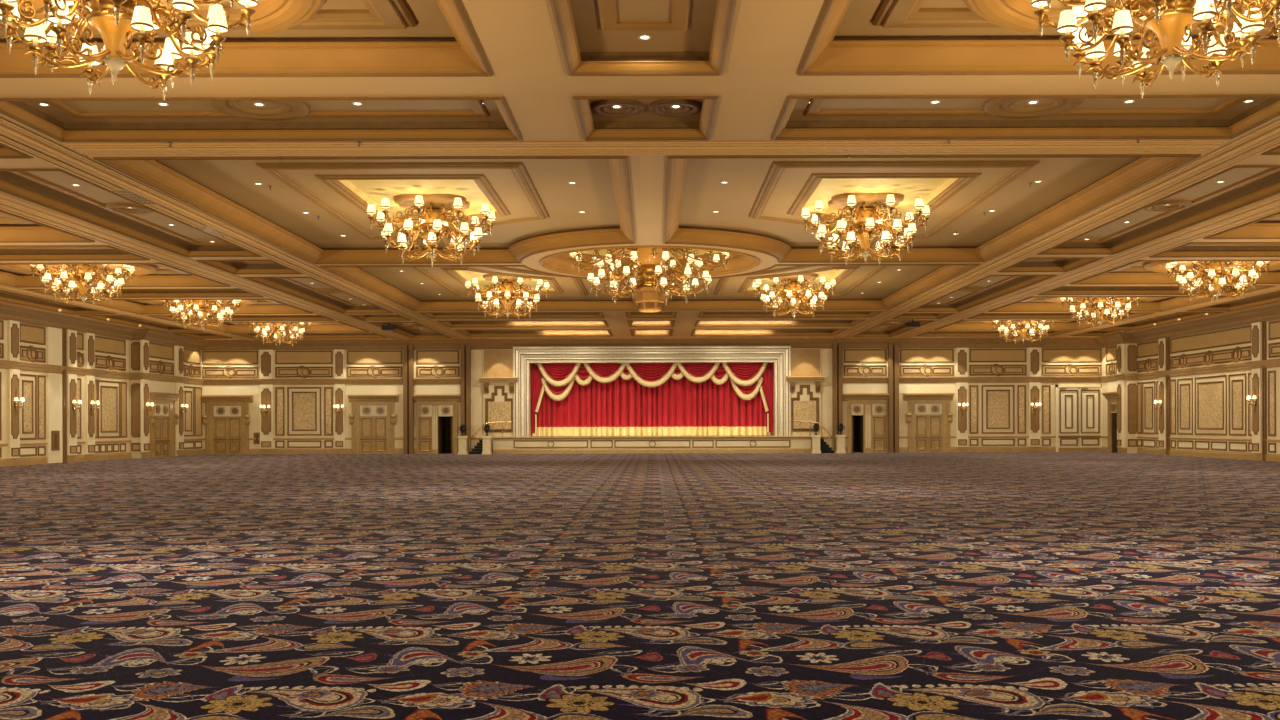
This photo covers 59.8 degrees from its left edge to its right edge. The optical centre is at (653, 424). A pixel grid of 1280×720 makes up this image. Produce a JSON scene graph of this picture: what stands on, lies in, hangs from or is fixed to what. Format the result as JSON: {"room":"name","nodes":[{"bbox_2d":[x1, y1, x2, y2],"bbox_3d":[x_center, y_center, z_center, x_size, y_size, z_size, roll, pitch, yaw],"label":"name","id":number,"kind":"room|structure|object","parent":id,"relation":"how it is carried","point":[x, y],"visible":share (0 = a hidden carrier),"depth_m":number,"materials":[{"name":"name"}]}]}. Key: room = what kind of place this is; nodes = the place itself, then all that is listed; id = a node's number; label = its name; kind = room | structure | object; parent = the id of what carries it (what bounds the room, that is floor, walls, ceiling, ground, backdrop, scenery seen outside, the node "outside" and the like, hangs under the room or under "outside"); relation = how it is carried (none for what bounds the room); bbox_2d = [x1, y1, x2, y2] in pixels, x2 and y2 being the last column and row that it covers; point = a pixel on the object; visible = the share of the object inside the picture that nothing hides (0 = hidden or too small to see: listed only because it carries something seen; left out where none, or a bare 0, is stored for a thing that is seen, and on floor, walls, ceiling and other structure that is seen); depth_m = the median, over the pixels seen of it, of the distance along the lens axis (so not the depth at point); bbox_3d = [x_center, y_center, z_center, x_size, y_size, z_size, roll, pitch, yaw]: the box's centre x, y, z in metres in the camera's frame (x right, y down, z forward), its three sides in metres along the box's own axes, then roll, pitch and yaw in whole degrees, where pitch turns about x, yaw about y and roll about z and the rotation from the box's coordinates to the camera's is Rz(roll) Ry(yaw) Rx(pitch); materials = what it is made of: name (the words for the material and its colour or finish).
{"room":"event hall","nodes":[
{"label":"event hall","id":0,"kind":"room"},
{"bbox_2d":[0,320,203,462],"bbox_3d":[-29.879,-1.792,30.500,0.905,7.450,85.000,0,0,0],"label":"wall","id":1,"kind":"structure","parent":0,"point":[46,366],"depth_m":59.22,"materials":[{"name":"beige paint"}]},
{"bbox_2d":[14,390,24,414],"bbox_3d":[-29.945,-1.086,52.527,0.408,1.302,0.742,0,0,0],"label":"wall sconce","id":2,"kind":"object","parent":1,"relation":"attached to","point":[16,400],"visible":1,"depth_m":52.45,"materials":[{"name":"glass"}]},
{"bbox_2d":[51,431,59,450],"bbox_3d":[-30.189,0.784,56.111,0.070,1.000,0.680,0,0,0],"label":"wall panel","id":3,"kind":"object","parent":1,"relation":"attached to","point":[55,435],"visible":1,"depth_m":56.04,"materials":[{"name":"brown wood"}]},
{"bbox_2d":[0,452,130,466],"bbox_3d":[-30.291,1.755,26.200,0.060,0.360,76.400,0,0,0],"label":"baseboard","id":4,"kind":"structure","parent":1,"relation":"attached to","point":[126,455],"depth_m":57.81,"materials":[{"name":"wood"}]},
{"bbox_2d":[0,303,136,339],"bbox_3d":[-29.966,-5.206,26.200,0.750,0.620,76.400,0,0,0],"label":"trim","id":5,"kind":"structure","parent":1,"relation":"attached to","point":[7,312],"depth_m":56.33,"materials":[{"name":"brown wood"}]},
{"bbox_2d":[72,393,81,415],"bbox_3d":[-29.945,-1.086,57.774,0.408,1.302,0.742,0,0,0],"label":"wall sconce","id":6,"kind":"object","parent":1,"relation":"attached to","point":[79,402],"visible":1,"depth_m":57.71,"materials":[{"name":"glass"}]},
{"bbox_2d":[90,394,99,415],"bbox_3d":[-29.945,-1.086,59.633,0.408,1.302,0.742,0,0,0],"label":"wall sconce","id":7,"kind":"object","parent":1,"relation":"attached to","point":[92,403],"visible":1,"depth_m":59.55,"materials":[{"name":"glass"}]},
{"bbox_2d":[131,329,148,339],"bbox_3d":[-29.616,-5.207,64.025,1.450,0.620,0.750,0,0,0],"label":"trim","id":8,"kind":"structure","parent":1,"relation":"attached to","point":[139,334],"depth_m":64.06,"materials":[{"name":"brown wood"}]},
{"bbox_2d":[146,396,153,416],"bbox_3d":[-29.245,-1.088,64.571,0.408,1.302,0.742,0,0,0],"label":"wall sconce","id":9,"kind":"object","parent":1,"relation":"attached to","point":[147,402],"visible":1,"depth_m":64.49,"materials":[{"name":"glass"}]},
{"bbox_2d":[149,392,181,457],"bbox_3d":[-29.416,0.007,66.955,0.420,3.850,3.644,0,0,0],"label":"door","id":10,"kind":"structure","parent":1,"relation":"in","point":[162,428],"depth_m":66.91,"materials":[{"name":"wood"}]},
{"bbox_2d":[142,449,202,457],"bbox_3d":[-29.591,1.753,68.670,0.060,0.360,8.660,0,0,0],"label":"baseboard","id":11,"kind":"structure","parent":1,"relation":"attached to","point":[194,451],"depth_m":70.17,"materials":[{"name":"wood"}]},
{"bbox_2d":[143,329,208,349],"bbox_3d":[-29.266,-5.208,68.325,0.750,0.620,9.350,0,0,0],"label":"trim","id":12,"kind":"structure","parent":1,"relation":"attached to","point":[155,336],"depth_m":67.98,"materials":[{"name":"brown wood"}]},
{"bbox_2d":[181,400,187,416],"bbox_3d":[-29.245,-1.088,69.312,0.408,1.302,0.742,0,0,0],"label":"wall sconce","id":13,"kind":"object","parent":1,"relation":"attached to","point":[182,404],"visible":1,"depth_m":69.24,"materials":[{"name":"glass"}]},
{"bbox_2d":[0,452,1279,719],"bbox_3d":[-0.121,1.850,30.550,61.000,0.001,85.500,0,0,0],"label":"floor","id":14,"kind":"structure","parent":0,"point":[917,585],"depth_m":12.93,"materials":[{"name":"carpet"}]},
{"bbox_2d":[457,436,467,454],"bbox_3d":[-12.240,1.291,71.200,0.590,1.187,0.590,0,0,0],"label":"stone pedestal","id":15,"kind":"object","parent":14,"relation":"on","point":[462,440],"visible":1,"depth_m":70.96,"materials":[{"name":"beige stone"}]},
{"bbox_2d":[458,424,466,435],"bbox_3d":[-12.242,0.316,71.200,0.430,0.763,0.405,0,0,43],"label":"urn","id":16,"kind":"object","parent":15,"relation":"on","point":[462,427],"visible":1,"depth_m":71.08,"materials":[{"name":"black metal"}]},
{"bbox_2d":[460,426,465,432],"bbox_3d":[-12.242,0.302,71.200,0.408,0.426,0.408,0,0,0],"label":"bowl","id":17,"kind":"object","parent":16,"relation":"on","point":[462,428],"depth_m":71.07,"materials":[{"name":"black metal"}]},
{"bbox_2d":[482,436,491,453],"bbox_3d":[-10.697,1.286,71.200,0.590,1.187,0.590,0,0,0],"label":"stone pedestal","id":18,"kind":"object","parent":14,"relation":"on","point":[486,439],"visible":1,"depth_m":70.96,"materials":[{"name":"beige stone"}]},
{"bbox_2d":[482,424,490,435],"bbox_3d":[-10.700,0.312,71.200,0.430,0.763,0.405,0,0,43],"label":"urn","id":19,"kind":"object","parent":18,"relation":"on","point":[486,427],"visible":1,"depth_m":71.08,"materials":[{"name":"black metal"}]},
{"bbox_2d":[484,426,489,432],"bbox_3d":[-10.700,0.298,71.200,0.408,0.426,0.408,0,0,0],"label":"bowl","id":20,"kind":"object","parent":19,"relation":"on","point":[486,428],"depth_m":71.06,"materials":[{"name":"black metal"}]},
{"bbox_2d":[469,421,511,453],"bbox_3d":[-10.583,0.823,72.294,2.700,2.113,1.312,0,0,0],"label":"steps","id":21,"kind":"structure","parent":14,"relation":"on","point":[477,449],"depth_m":71.64,"materials":[{"name":"black carpet"}]},
{"bbox_2d":[493,435,810,453],"bbox_3d":[-0.128,1.285,74.845,20.679,1.130,5.310,0,0,0],"label":"stage","id":22,"kind":"object","parent":14,"relation":"on","point":[750,443],"visible":0.99,"depth_m":72.35,"materials":[{"name":"beige paint"}]},
{"bbox_2d":[531,376,772,435],"bbox_3d":[-0.131,-1.815,74.568,16.402,5.070,0.628,0,0,0],"label":"stage curtain","id":23,"kind":"object","parent":22,"relation":"on","point":[619,407],"visible":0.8,"depth_m":74.50,"materials":[{"name":"red fabric"}]},
{"bbox_2d":[792,421,833,452],"bbox_3d":[10.294,0.764,72.294,2.639,2.115,1.312,0,0,0],"label":"steps","id":24,"kind":"structure","parent":14,"relation":"on","point":[824,448],"depth_m":71.66,"materials":[{"name":"gold metal"}]},
{"bbox_2d":[811,435,820,453],"bbox_3d":[10.376,1.227,71.200,0.590,1.187,0.590,0,0,0],"label":"stone pedestal","id":25,"kind":"object","parent":14,"relation":"on","point":[815,438],"visible":1,"depth_m":70.96,"materials":[{"name":"beige stone"}]},
{"bbox_2d":[812,423,820,434],"bbox_3d":[10.373,0.253,71.200,0.430,0.763,0.405,0,0,43],"label":"urn","id":26,"kind":"object","parent":25,"relation":"on","point":[815,426],"visible":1,"depth_m":71.08,"materials":[{"name":"black metal"}]},
{"bbox_2d":[813,425,818,431],"bbox_3d":[10.373,0.239,71.200,0.408,0.426,0.408,0,0,0],"label":"bowl","id":27,"kind":"object","parent":26,"relation":"on","point":[815,427],"depth_m":71.07,"materials":[{"name":"black metal"}]},
{"bbox_2d":[835,435,845,452],"bbox_3d":[11.951,1.223,71.200,0.590,1.187,0.590,0,0,0],"label":"stone pedestal","id":28,"kind":"object","parent":14,"relation":"on","point":[840,439],"visible":1,"depth_m":70.96,"materials":[{"name":"beige stone"}]},
{"bbox_2d":[836,423,844,434],"bbox_3d":[11.949,0.248,71.200,0.430,0.763,0.405,0,0,43],"label":"urn","id":29,"kind":"object","parent":28,"relation":"on","point":[840,426],"visible":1,"depth_m":71.08,"materials":[{"name":"black metal"}]},
{"bbox_2d":[837,425,843,431],"bbox_3d":[11.948,0.234,71.200,0.408,0.426,0.408,0,0,0],"label":"bowl","id":30,"kind":"object","parent":29,"relation":"on","point":[840,427],"depth_m":71.07,"materials":[{"name":"black metal"}]},
{"bbox_2d":[0,0,1279,339],"bbox_3d":[-0.144,-6.290,30.500,61.000,1.500,85.000,0,0,0],"label":"ceiling","id":31,"kind":"structure","parent":0,"point":[421,71],"depth_m":25.44,"materials":[{"name":"beige paint"}]},
{"bbox_2d":[38,103,49,106],"bbox_3d":[-11.193,-5.878,20.400,0.200,0.026,0.200,0,0,0],"label":"recessed light","id":32,"kind":"object","parent":31,"relation":"in","point":[39,104],"visible":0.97,"depth_m":20.40,"materials":[{"name":"beige"}]},
{"bbox_2d":[30,264,134,304],"bbox_3d":[-21.141,-5.291,41.200,3.532,1.580,3.370,0,0,38],"label":"chandelier","id":33,"kind":"object","parent":31,"relation":"hanging from","point":[83,274],"visible":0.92,"depth_m":40.92,"materials":[{"name":"metal"}]},
{"bbox_2d":[0,0,257,99],"bbox_3d":[-6.981,-5.231,14.400,3.532,1.580,3.370,0,0,9],"label":"chandelier","id":34,"kind":"object","parent":31,"relation":"hanging from","point":[116,21],"visible":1,"depth_m":14.27,"materials":[{"name":"gold glass"}]},
{"bbox_2d":[33,37,37,44],"bbox_3d":[-7.878,-4.913,14.159,0.065,0.230,0.065,0,0,7],"label":"candle","id":35,"kind":"object","parent":34,"relation":"on","point":[35,40],"depth_m":14.14,"materials":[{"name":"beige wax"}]},
{"bbox_2d":[49,38,53,44],"bbox_3d":[-8.112,-5.192,14.977,0.065,0.230,0.065,0,0,-41],"label":"candle","id":36,"kind":"object","parent":34,"relation":"on","point":[51,40],"depth_m":14.96,"materials":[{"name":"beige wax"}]},
{"bbox_2d":[57,18,61,26],"bbox_3d":[-7.221,-4.915,13.502,0.065,0.230,0.065,0,0,-7],"label":"candle","id":37,"kind":"object","parent":34,"relation":"on","point":[59,21],"depth_m":13.48,"materials":[{"name":"beige wax"}]},
{"bbox_2d":[140,25,144,32],"bbox_3d":[-6.322,-4.917,13.742,0.065,0.230,0.065,0,0,-22],"label":"candle","id":38,"kind":"object","parent":34,"relation":"on","point":[142,27],"depth_m":13.72,"materials":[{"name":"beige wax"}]},
{"bbox_2d":[181,4,185,12],"bbox_3d":[-5.849,-5.199,13.823,0.065,0.230,0.065,0,0,5],"label":"candle","id":39,"kind":"object","parent":34,"relation":"on","point":[183,8],"depth_m":13.80,"materials":[{"name":"beige wax"}]},
{"bbox_2d":[190,49,194,57],"bbox_3d":[-6.081,-4.918,14.641,0.065,0.230,0.065,0,0,7],"label":"candle","id":40,"kind":"object","parent":34,"relation":"on","point":[191,51],"depth_m":14.62,"materials":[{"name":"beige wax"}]},
{"bbox_2d":[216,27,219,34],"bbox_3d":[-5.726,-5.199,14.599,0.065,0.230,0.065,0,0,-32],"label":"candle","id":41,"kind":"object","parent":34,"relation":"on","point":[217,28],"depth_m":14.58,"materials":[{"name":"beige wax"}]},
{"bbox_2d":[246,0,249,7],"bbox_3d":[-5.530,-5.750,15.140,0.065,0.230,0.065,0,0,-5],"label":"candle","id":42,"kind":"object","parent":34,"relation":"on","point":[247,2],"depth_m":15.12,"materials":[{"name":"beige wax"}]},
{"bbox_2d":[110,189,157,203],"bbox_3d":[-12.628,-5.547,27.075,0.440,0.029,1.700,0,0,0],"label":"ceiling vent","id":43,"kind":"object","parent":31,"relation":"in","point":[114,190],"visible":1,"depth_m":26.97,"materials":[{"name":"beige paint"}]},
{"bbox_2d":[0,262,315,321],"bbox_3d":[-21.192,-5.526,48.475,8.500,0.027,21.290,0,0,0],"label":"trim","id":44,"kind":"structure","parent":31,"relation":"attached to","point":[0,262],"depth_m":44.66,"materials":[{"name":"beige paint"}]},
{"bbox_2d":[162,300,241,328],"bbox_3d":[-21.141,-5.291,52.000,3.370,1.580,3.532,0,0,-29],"label":"chandelier","id":45,"kind":"object","parent":31,"relation":"hanging from","point":[201,308],"visible":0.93,"depth_m":51.73,"materials":[{"name":"metal"}]},
{"bbox_2d":[193,225,230,236],"bbox_3d":[-12.648,-5.547,31.853,0.440,0.029,1.700,0,0,0],"label":"ceiling vent","id":46,"kind":"object","parent":31,"relation":"in","point":[208,229],"visible":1,"depth_m":31.64,"materials":[{"name":"beige metal"}]},
{"bbox_2d":[0,117,471,339],"bbox_3d":[-12.315,-5.543,37.450,1.018,0.044,70.900,0,0,0],"label":"trim","id":47,"kind":"structure","parent":31,"relation":"attached to","point":[4,140],"depth_m":28.58,"materials":[{"name":"beige paint"}]},
{"bbox_2d":[253,102,264,106],"bbox_3d":[-7.242,-5.879,20.400,0.200,0.026,0.200,0,0,0],"label":"recessed light","id":48,"kind":"object","parent":31,"relation":"in","point":[259,104],"visible":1,"depth_m":20.40,"materials":[{"name":"beige"}]},
{"bbox_2d":[247,323,311,345],"bbox_3d":[-21.141,-5.291,62.800,3.532,1.580,3.370,0,0,12],"label":"chandelier","id":49,"kind":"object","parent":31,"relation":"hanging from","point":[279,329],"visible":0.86,"depth_m":62.55,"materials":[{"name":"metal"}]},
{"bbox_2d":[381,323,395,330],"bbox_3d":[-14.386,-5.500,60.337,0.640,0.720,0.670,0,0,0],"label":"ceiling projector","id":50,"kind":"object","parent":31,"relation":"hanging from","point":[388,327],"visible":0.83,"depth_m":60.01,"materials":[{"name":"black metal"}]},
{"bbox_2d":[366,195,495,266],"bbox_3d":[-6.111,-5.233,30.650,3.370,1.580,3.532,0,0,1],"label":"chandelier","id":51,"kind":"object","parent":31,"relation":"hanging from","point":[433,226],"visible":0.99,"depth_m":30.29,"materials":[{"name":"metal"}]},
{"bbox_2d":[465,276,549,319],"bbox_3d":[-6.111,-5.233,46.400,3.532,1.580,3.370,0,0,-8],"label":"chandelier","id":52,"kind":"object","parent":31,"relation":"hanging from","point":[507,295],"visible":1,"depth_m":46.08,"materials":[{"name":"metal"}]},
{"bbox_2d":[638,35,650,39],"bbox_3d":[-0.142,-5.909,16.950,0.200,0.026,0.200,0,0,0],"label":"recessed light","id":53,"kind":"object","parent":31,"relation":"in","point":[648,37],"visible":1,"depth_m":16.95,"materials":[{"name":"beige"}]},
{"bbox_2d":[66,140,1227,156],"bbox_3d":[-0.142,-5.577,22.497,23.000,0.044,0.995,0,0,0],"label":"ceiling beam","id":54,"kind":"structure","parent":31,"relation":"attached to","point":[1126,147],"depth_m":22.38,"materials":[{"name":"beige paint"}]},
{"bbox_2d":[569,248,729,311],"bbox_3d":[-0.141,-5.475,38.502,5.471,3.090,5.467,0,0,0],"label":"chandelier","id":55,"kind":"object","parent":31,"relation":"hanging from","point":[651,287],"visible":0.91,"depth_m":38.08,"materials":[{"name":"gold metal"}]},
{"bbox_2d":[671,105,680,108],"bbox_3d":[0.407,-5.900,20.600,0.200,0.026,0.200,0,0,0],"label":"recessed light","id":56,"kind":"object","parent":31,"relation":"in","point":[672,106],"visible":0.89,"depth_m":20.60,"materials":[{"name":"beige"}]},
{"bbox_2d":[752,275,835,318],"bbox_3d":[5.829,-5.266,46.400,3.370,1.580,3.532,0,0,-3],"label":"chandelier","id":57,"kind":"object","parent":31,"relation":"hanging from","point":[793,294],"visible":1,"depth_m":46.04,"materials":[{"name":"metal"}]},
{"bbox_2d":[801,194,930,265],"bbox_3d":[5.829,-5.266,30.650,3.532,1.580,3.370,0,0,41],"label":"chandelier","id":58,"kind":"object","parent":31,"relation":"hanging from","point":[867,221],"visible":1,"depth_m":30.36,"materials":[{"name":"metal"}]},
{"bbox_2d":[905,319,919,327],"bbox_3d":[13.823,-5.579,59.451,0.640,0.720,0.670,0,0,0],"label":"ceiling projector","id":59,"kind":"object","parent":31,"relation":"hanging from","point":[912,324],"visible":0.83,"depth_m":59.12,"materials":[{"name":"black metal"}]},
{"bbox_2d":[992,320,1054,342],"bbox_3d":[20.859,-5.408,62.800,3.532,1.580,3.370,0,0,44],"label":"chandelier","id":60,"kind":"object","parent":31,"relation":"hanging from","point":[1023,327],"visible":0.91,"depth_m":62.52,"materials":[{"name":"metal"}]},
{"bbox_2d":[1028,100,1038,104],"bbox_3d":[6.957,-5.918,20.400,0.200,0.026,0.200,0,0,0],"label":"recessed light","id":61,"kind":"object","parent":31,"relation":"in","point":[1032,101],"visible":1,"depth_m":20.38,"materials":[{"name":"beige"}]},
{"bbox_2d":[832,120,1279,338],"bbox_3d":[12.065,-5.611,37.450,1.018,0.044,70.900,0,0,0],"label":"trim","id":62,"kind":"structure","parent":31,"relation":"attached to","point":[1276,133],"depth_m":29.02,"materials":[{"name":"beige paint"}]},
{"bbox_2d":[888,193,1279,338],"bbox_3d":[15.855,-5.621,37.450,1.278,0.044,70.900,0,0,0],"label":"trim","id":63,"kind":"structure","parent":31,"relation":"attached to","point":[1270,198],"depth_m":36.95,"materials":[{"name":"beige paint"}]},
{"bbox_2d":[1060,297,1139,326],"bbox_3d":[20.859,-5.408,52.000,3.532,1.580,3.370,0,0,-15],"label":"chandelier","id":64,"kind":"object","parent":31,"relation":"hanging from","point":[1099,304],"visible":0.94,"depth_m":51.69,"materials":[{"name":"metal"}]},
{"bbox_2d":[1123,100,1134,103],"bbox_3d":[8.717,-5.933,20.400,0.200,0.026,0.200,0,0,0],"label":"recessed light","id":65,"kind":"object","parent":31,"relation":"in","point":[1129,101],"visible":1,"depth_m":20.40,"materials":[{"name":"beige"}]},
{"bbox_2d":[986,259,1279,312],"bbox_3d":[20.908,-5.644,48.475,8.500,0.027,21.290,0,0,0],"label":"trim","id":66,"kind":"structure","parent":31,"relation":"attached to","point":[1143,259],"depth_m":44.93,"materials":[{"name":"beige paint"}]},
{"bbox_2d":[1031,0,1279,97],"bbox_3d":[6.699,-5.269,14.400,3.370,1.580,3.532,0,0,14],"label":"chandelier","id":67,"kind":"object","parent":31,"relation":"hanging from","point":[1168,21],"visible":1,"depth_m":14.29,"materials":[{"name":"metal"}]},
{"bbox_2d":[1065,27,1069,34],"bbox_3d":[5.466,-5.230,14.703,0.065,0.230,0.065,0,0,36],"label":"candle","id":68,"kind":"object","parent":67,"relation":"on","point":[1067,30],"depth_m":14.68,"materials":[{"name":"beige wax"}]},
{"bbox_2d":[1093,5,1097,12],"bbox_3d":[5.523,-5.230,13.921,0.065,0.230,0.065,0,0,-45],"label":"candle","id":69,"kind":"object","parent":67,"relation":"on","point":[1095,8],"depth_m":13.90,"materials":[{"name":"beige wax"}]},
{"bbox_2d":[1093,53,1097,60],"bbox_3d":[5.910,-4.952,14.890,0.065,0.230,0.065,0,0,9],"label":"candle","id":70,"kind":"object","parent":67,"relation":"on","point":[1095,56],"depth_m":14.87,"materials":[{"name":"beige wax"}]},
{"bbox_2d":[1120,28,1124,36],"bbox_3d":[5.880,-4.951,13.961,0.065,0.230,0.065,0,0,-6],"label":"candle","id":71,"kind":"object","parent":67,"relation":"on","point":[1122,31],"depth_m":13.94,"materials":[{"name":"beige wax"}]},
{"bbox_2d":[1202,14,1206,22],"bbox_3d":[6.671,-4.954,13.470,0.065,0.230,0.065,0,0,-21],"label":"candle","id":72,"kind":"object","parent":67,"relation":"on","point":[1204,16],"depth_m":13.45,"materials":[{"name":"beige wax"}]},
{"bbox_2d":[1250,27,1255,34],"bbox_3d":[7.490,-4.956,13.910,0.065,0.230,0.065,0,0,9],"label":"candle","id":73,"kind":"object","parent":67,"relation":"on","point":[1252,30],"depth_m":13.89,"materials":[{"name":"beige wax"}]},
{"bbox_2d":[1165,261,1270,300],"bbox_3d":[20.859,-5.408,41.200,3.532,1.580,3.370,0,0,34],"label":"chandelier","id":74,"kind":"object","parent":31,"relation":"hanging from","point":[1216,271],"visible":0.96,"depth_m":40.93,"materials":[{"name":"metal"}]},
{"bbox_2d":[202,343,1101,453],"bbox_3d":[-0.131,-1.875,72.570,61.000,7.450,0.860,0,0,0],"label":"wall","id":75,"kind":"structure","parent":0,"point":[301,388],"depth_m":72.97,"materials":[{"name":"beige paint"}]},
{"bbox_2d":[0,284,255,340],"bbox_3d":[-26.075,-5.504,37.450,0.878,0.044,70.900,0,0,0],"label":"trim","id":76,"kind":"structure","parent":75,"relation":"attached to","point":[2,287],"depth_m":53.68,"materials":[{"name":"beige paint"}]},
{"bbox_2d":[0,191,415,339],"bbox_3d":[-16.105,-5.532,37.450,1.278,0.044,70.900,0,0,0],"label":"trim","id":77,"kind":"structure","parent":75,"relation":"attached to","point":[3,194],"depth_m":36.27,"materials":[{"name":"beige paint"}]},
{"bbox_2d":[200,395,252,453],"bbox_3d":[-28.005,0.003,72.790,3.361,3.850,0.420,0,0,0],"label":"door","id":78,"kind":"structure","parent":75,"relation":"in","point":[223,435],"depth_m":72.91,"materials":[{"name":"wood"}]},
{"bbox_2d":[254,433,259,443],"bbox_3d":[-26.027,0.873,72.965,0.480,0.750,0.070,0,0,0],"label":"wall panel","id":79,"kind":"object","parent":75,"relation":"attached to","point":[256,435],"visible":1,"depth_m":72.95,"materials":[{"name":"brown wood"}]},
{"bbox_2d":[259,399,270,417],"bbox_3d":[-25.422,-1.099,72.616,0.742,1.302,0.408,0,0,0],"label":"wall sconce","id":80,"kind":"object","parent":75,"relation":"attached to","point":[265,407],"visible":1,"depth_m":72.63,"materials":[{"name":"glass"}]},
{"bbox_2d":[333,405,343,413],"bbox_3d":[-20.616,-1.112,72.616,0.742,1.302,0.408,0,0,0],"label":"wall sconce","id":81,"kind":"object","parent":75,"relation":"attached to","point":[338,407],"visible":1,"depth_m":72.63,"materials":[{"name":"glass"}]},
{"bbox_2d":[348,395,397,453],"bbox_3d":[-18.388,-0.024,72.790,3.204,3.850,0.420,0,0,0],"label":"door","id":82,"kind":"structure","parent":75,"relation":"in","point":[372,418],"depth_m":72.88,"materials":[{"name":"wood"}]},
{"bbox_2d":[413,395,460,453],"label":"door","id":83,"kind":"structure","parent":75,"relation":"in","point":[431,431],"depth_m":72.95,"materials":[{"name":"wood"}]},
{"bbox_2d":[203,338,1100,349],"bbox_3d":[-0.141,-5.290,72.625,59.000,0.620,0.750,0,0,0],"label":"trim","id":84,"kind":"structure","parent":75,"relation":"attached to","point":[795,343],"depth_m":72.61,"materials":[{"name":"brown wood"}]},
{"bbox_2d":[513,346,790,435],"bbox_3d":[-0.132,-2.220,73.080,18.200,5.900,0.840,0,0,0],"label":"trim","id":85,"kind":"structure","parent":75,"relation":"attached to","point":[523,356],"depth_m":72.81,"materials":[{"name":"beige metal"}]},
{"bbox_2d":[203,447,1100,453],"bbox_3d":[-0.160,1.671,72.970,59.411,0.360,0.060,0,0,0],"label":"baseboard","id":86,"kind":"structure","parent":75,"relation":"attached to","point":[901,449],"depth_m":72.95,"materials":[{"name":"wood"}]},
{"bbox_2d":[843,394,888,452],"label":"door","id":87,"kind":"structure","parent":75,"relation":"in","point":[867,432],"depth_m":72.93,"materials":[{"name":"wood"}]},
{"bbox_2d":[904,394,953,452],"bbox_3d":[18.000,-0.125,72.790,3.204,3.850,0.420,0,0,0],"label":"door","id":88,"kind":"structure","parent":75,"relation":"in","point":[926,433],"depth_m":72.89,"materials":[{"name":"wood"}]},
{"bbox_2d":[958,396,968,415],"bbox_3d":[20.203,-1.226,72.616,0.742,1.302,0.408,0,0,0],"label":"wall sconce","id":89,"kind":"object","parent":75,"relation":"attached to","point":[962,405],"visible":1,"depth_m":72.63,"materials":[{"name":"glass"}]},
{"bbox_2d":[1030,397,1041,415],"bbox_3d":[24.962,-1.240,72.616,0.742,1.302,0.408,0,0,0],"label":"wall sconce","id":90,"kind":"object","parent":75,"relation":"attached to","point":[1035,405],"visible":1,"depth_m":72.63,"materials":[{"name":"glass"}]},
{"bbox_2d":[1055,385,1101,451],"bbox_3d":[27.916,-0.438,72.930,3.118,4.420,0.140,0,0,0],"label":"door","id":91,"kind":"structure","parent":75,"relation":"in","point":[1068,398],"depth_m":72.95,"materials":[{"name":"paint"}]},
{"bbox_2d":[1046,285,1279,337],"bbox_3d":[25.825,-5.649,37.450,0.878,0.044,70.900,0,0,0],"label":"trim","id":92,"kind":"structure","parent":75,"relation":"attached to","point":[1277,288],"depth_m":54.74,"materials":[{"name":"beige paint"}]},
{"bbox_2d":[1100,320,1279,460],"bbox_3d":[30.047,-1.959,30.505,0.901,7.450,85.005,0,0,-1],"label":"wall","id":93,"kind":"structure","parent":0,"point":[1204,381],"depth_m":61.28,"materials":[{"name":"beige paint"}]},
{"bbox_2d":[1095,333,1125,347],"bbox_3d":[28.984,-5.371,70.675,0.750,0.620,4.650,0,0,0],"label":"trim","id":94,"kind":"structure","parent":93,"relation":"attached to","point":[1110,340],"depth_m":70.72,"materials":[{"name":"brown wood"}]},
{"bbox_2d":[1102,392,1120,452],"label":"door frame","id":95,"kind":"structure","parent":93,"relation":"in","point":[1111,397],"depth_m":71.35,"materials":[{"name":"wood"}]},
{"bbox_2d":[1101,446,1126,452],"bbox_3d":[29.349,1.588,71.020,0.060,0.360,3.960,0,0,0],"label":"baseboard","id":96,"kind":"structure","parent":93,"relation":"attached to","point":[1103,449],"depth_m":71.89,"materials":[{"name":"wood"}]},
{"bbox_2d":[1120,333,1137,343],"bbox_3d":[29.334,-5.372,68.725,1.450,0.620,0.750,0,0,0],"label":"trim","id":97,"kind":"structure","parent":93,"relation":"attached to","point":[1128,338],"depth_m":68.80,"materials":[{"name":"brown wood"}]},
{"bbox_2d":[1154,393,1161,413],"bbox_3d":[29.686,-1.253,65.547,0.408,1.302,0.742,0,0,0],"label":"wall sconce","id":98,"kind":"object","parent":93,"relation":"attached to","point":[1156,402],"visible":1,"depth_m":65.47,"materials":[{"name":"glass"}]},
{"bbox_2d":[1131,304,1279,342],"bbox_3d":[29.684,-5.373,28.550,0.750,0.620,81.100,0,0,0],"label":"trim","id":99,"kind":"structure","parent":93,"relation":"attached to","point":[1272,312],"depth_m":59.19,"materials":[{"name":"brown wood"}]},
{"bbox_2d":[1137,448,1279,461],"bbox_3d":[30.049,1.586,28.550,0.060,0.360,81.100,0,0,0],"label":"baseboard","id":100,"kind":"structure","parent":93,"relation":"attached to","point":[1174,452],"depth_m":59.77,"materials":[{"name":"wood"}]},
{"bbox_2d":[1246,387,1256,412],"bbox_3d":[29.686,-1.253,55.295,0.408,1.302,0.742,0,0,0],"label":"wall sconce","id":101,"kind":"object","parent":93,"relation":"attached to","point":[1254,398],"visible":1,"depth_m":55.23,"materials":[{"name":"glass"}]},
{"bbox_3d":[-0.132,-2.300,75.255,20.000,6.100,4.490,0,0,0],"label":"wall","id":102,"kind":"structure","parent":0,"visible":0},
{"bbox_2d":[531,363,772,432],"bbox_3d":[-0.131,-1.898,73.818,16.400,4.848,1.044,0,0,0],"label":"swag valance","id":103,"kind":"object","parent":102,"relation":"hanging from","point":[557,380],"visible":0.79,"depth_m":73.75,"materials":[{"name":"red fabric"}]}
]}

